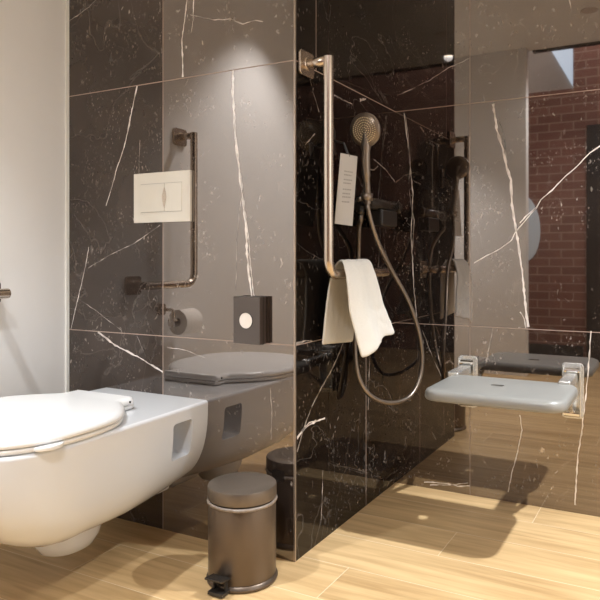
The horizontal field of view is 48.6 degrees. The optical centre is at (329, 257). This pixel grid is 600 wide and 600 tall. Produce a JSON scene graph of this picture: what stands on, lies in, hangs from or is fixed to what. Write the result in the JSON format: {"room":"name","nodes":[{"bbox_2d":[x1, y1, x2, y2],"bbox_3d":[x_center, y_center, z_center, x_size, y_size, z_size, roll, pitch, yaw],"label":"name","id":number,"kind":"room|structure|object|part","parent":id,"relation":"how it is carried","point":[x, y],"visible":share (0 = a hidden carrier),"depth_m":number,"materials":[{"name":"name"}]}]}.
{"room":"accessible bathroom","nodes":[
{"label":"accessible bathroom","id":0,"kind":"room"},
{"bbox_2d":[0,0,64,396],"bbox_3d":[-1.835,-0.900,0.839,0.100,3.600,5.375,0,0,28],"label":"wall","id":1,"kind":"structure","parent":0,"point":[32,32],"depth_m":2.28,"materials":[{"name":"white paint"}]},
{"bbox_2d":[0,283,10,301],"bbox_3d":[-1.122,-0.212,1.978,0.100,0.724,0.371,0,0,28],"label":"grab rail","id":2,"kind":"object","parent":1,"relation":"attached to","point":[5,293],"visible":1,"depth_m":2.08,"materials":[{"name":"silver metal"}]},
{"bbox_2d":[65,0,68,392],"bbox_3d":[-0.952,-0.350,2.403,0.007,2.500,0.012,0,0,28],"label":"trim","id":3,"kind":"structure","parent":1,"relation":"attached to","point":[66,1],"depth_m":2.40,"materials":[{"name":"silver metal"}]},
{"bbox_2d":[69,0,271,539],"bbox_3d":[-0.540,-0.350,2.249,0.880,2.500,0.100,0,0,28],"label":"wall","id":4,"kind":"structure","parent":0,"point":[155,85],"depth_m":2.18,"materials":[{"name":"stone"}]},
{"bbox_2d":[0,388,207,556],"bbox_3d":[-0.784,0.629,1.867,0.548,0.427,0.802,0,0,28],"label":"toilet","id":5,"kind":"object","parent":4,"relation":"attached to","point":[72,463],"visible":1,"depth_m":1.73,"materials":[{"name":"white ceramic"}]},
{"bbox_3d":[-0.834,0.446,1.787,0.528,0.013,0.590,0,0,28],"label":"seat","id":6,"kind":"part","parent":5,"relation":"part of","materials":[{"name":"white plastic"}]},
{"bbox_3d":[-0.834,0.426,1.786,0.534,0.021,0.594,0,0,28],"label":"lid","id":7,"kind":"part","parent":5,"relation":"part of","materials":[{"name":"white plastic"}]},
{"bbox_2d":[134,170,191,222],"bbox_3d":[-0.556,-0.201,2.193,0.242,0.166,0.015,0,0,28],"label":"flush plate","id":8,"kind":"object","parent":4,"relation":"attached to","point":[158,196],"visible":1,"depth_m":2.18,"materials":[{"name":"white plastic"}]},
{"bbox_2d":[233,296,265,344],"bbox_3d":[-0.244,0.189,2.016,0.098,0.145,0.037,0,0,28],"label":"dispenser","id":9,"kind":"object","parent":4,"relation":"attached to","point":[249,312],"visible":1,"depth_m":2.00,"materials":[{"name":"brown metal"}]},
{"bbox_2d":[0,482,599,599],"bbox_3d":[-0.170,0.950,-0.038,3.865,0.100,5.375,0,0,28],"label":"floor","id":10,"kind":"structure","parent":0,"point":[410,542],"depth_m":1.96,"materials":[{"name":"brown wood"}]},
{"bbox_2d":[205,472,277,597],"bbox_3d":[-0.254,0.764,1.858,0.200,0.270,0.248,0,0,28],"label":"pedal bin","id":11,"kind":"object","parent":10,"relation":"on","point":[241,546],"visible":1,"depth_m":1.79,"materials":[{"name":"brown metal"}]},
{"bbox_3d":[-0.297,0.876,1.772,0.049,0.039,0.037,0,0,28],"label":"pedal arm","id":12,"kind":"part","parent":11,"relation":"part of","materials":[{"name":"black plastic"}]},
{"bbox_2d":[207,495,277,512],"bbox_3d":[-0.247,0.677,1.870,0.199,0.013,0.199,0,0,28],"label":"liner","id":13,"kind":"object","parent":11,"relation":"in","point":[209,503],"visible":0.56,"depth_m":1.79,"materials":[{"name":"white plastic"}]},
{"bbox_3d":[-0.247,0.649,1.870,0.193,0.040,0.193,0,0,28],"label":"lid","id":14,"kind":"part","parent":11,"relation":"part of","materials":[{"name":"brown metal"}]},
{"bbox_2d":[267,0,394,561],"bbox_3d":[0.035,-0.350,2.334,0.100,2.500,0.786,0,0,28],"label":"wall partition","id":15,"kind":"structure","parent":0,"point":[345,438],"depth_m":2.10,"materials":[{"name":"stone"}]},
{"bbox_2d":[294,0,295,561],"bbox_3d":[-0.104,-0.350,1.965,0.006,2.500,0.006,0,0,28],"label":"trim","id":16,"kind":"structure","parent":15,"relation":"attached to","point":[294,0],"depth_m":1.96,"materials":[{"name":"silver metal"}]},
{"bbox_2d":[298,49,389,279],"bbox_3d":[0.065,-0.269,2.178,0.097,0.713,0.511,0,0,28],"label":"grab rail","id":17,"kind":"object","parent":15,"relation":"attached to","point":[307,62],"visible":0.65,"depth_m":1.96,"materials":[{"name":"silver metal"}]},
{"bbox_3d":[-0.040,-0.587,1.993,0.078,0.030,0.030,0,0,28],"label":"post","id":18,"kind":"part","parent":17,"relation":"part of","materials":[{"name":"silver metal"}]},
{"bbox_2d":[322,259,393,356],"bbox_3d":[0.104,0.156,2.158,0.133,0.306,0.327,0,0,28],"label":"towel","id":19,"kind":"object","parent":17,"relation":"hanging from","point":[354,303],"visible":0.96,"depth_m":2.10,"materials":[{"name":"beige fabric"}]},
{"bbox_2d":[334,128,356,225],"bbox_3d":[0.021,-0.264,2.120,0.075,0.321,0.161,0,0,28],"label":"card","id":20,"kind":"object","parent":15,"relation":"attached to","point":[344,211],"visible":0.91,"depth_m":2.10,"materials":[{"name":"white paper"}]},
{"bbox_3d":[0.004,-0.379,2.152,0.012,0.090,0.040,0,0,28],"label":"holder plate","id":21,"kind":"part","parent":20,"relation":"part of","materials":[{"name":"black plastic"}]},
{"bbox_2d":[355,193,402,226],"bbox_3d":[0.170,-0.168,2.362,0.111,0.105,0.374,0,0,28],"label":"shower mixer","id":22,"kind":"object","parent":15,"relation":"attached to","point":[384,213],"visible":0.94,"depth_m":2.35,"materials":[{"name":"metal"}]},
{"bbox_2d":[358,206,363,214],"bbox_3d":[0.105,-0.160,2.239,0.020,0.030,0.020,0,0,28],"label":"outlet","id":23,"kind":"object","parent":22,"relation":"attached to","point":[360,208],"depth_m":2.23,"materials":[{"name":"metal"}]},
{"bbox_3d":[0.118,-0.190,2.264,0.048,0.048,0.036,0,0,28],"label":"knob","id":24,"kind":"part","parent":22,"relation":"part of","materials":[{"name":"metal"}]},
{"bbox_2d":[350,112,380,203],"bbox_3d":[0.116,-0.325,2.162,0.072,0.294,0.099,0,0,-25],"label":"shower","id":25,"kind":"object","parent":22,"relation":"attached to","point":[365,129],"visible":1,"depth_m":2.16,"materials":[{"name":"silver metal"}]},
{"bbox_3d":[0.124,-0.300,2.182,0.041,0.243,0.058,0,0,28],"label":"handle","id":26,"kind":"part","parent":25,"relation":"part of","materials":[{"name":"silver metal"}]},
{"bbox_2d":[353,204,423,404],"bbox_3d":[0.199,0.172,2.366,0.118,0.704,0.366,0,0,39],"label":"shower hose","id":27,"kind":"object","parent":25,"relation":"hanging from","point":[410,395],"visible":0.87,"depth_m":2.31,"materials":[{"name":"silver metal"}]},
{"bbox_3d":[0.248,-0.190,2.511,0.048,0.048,0.036,0,0,28],"label":"knob","id":28,"kind":"part","parent":22,"relation":"part of","materials":[{"name":"metal"}]},
{"bbox_2d":[395,0,599,516],"bbox_3d":[1.994,-0.350,1.804,4.061,2.500,0.100,0,0,28],"label":"wall","id":29,"kind":"structure","parent":0,"point":[497,102],"depth_m":2.47,"materials":[{"name":"stone"}]},
{"bbox_2d":[425,355,583,418],"bbox_3d":[0.581,0.468,2.212,0.457,0.196,0.492,0,0,28],"label":"shower bench","id":30,"kind":"object","parent":29,"relation":"attached to","point":[462,386],"visible":1,"depth_m":2.09,"materials":[{"name":"grey plastic"}]},
{"bbox_3d":[0.477,0.419,2.426,0.040,0.034,0.192,0,0,28],"label":"hinge arm","id":31,"kind":"part","parent":30,"relation":"part of","materials":[{"name":"silver metal"}]},
{"bbox_3d":[0.524,0.468,2.516,0.074,0.196,0.007,0,0,28],"label":"wall mount plate","id":32,"kind":"part","parent":30,"relation":"part of","materials":[{"name":"silver metal"}]},
{"bbox_3d":[0.553,0.432,2.138,0.436,0.036,0.336,0,0,28],"label":"seat","id":33,"kind":"part","parent":30,"relation":"part of","materials":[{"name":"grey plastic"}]},
{"bbox_3d":[0.809,0.419,2.251,0.040,0.034,0.192,0,0,28],"label":"hinge arm","id":34,"kind":"part","parent":30,"relation":"part of","materials":[{"name":"silver metal"}]},
{"bbox_3d":[0.857,0.468,2.341,0.074,0.196,0.007,0,0,28],"label":"wall mount plate","id":35,"kind":"part","parent":30,"relation":"part of","materials":[{"name":"silver metal"}]}
]}

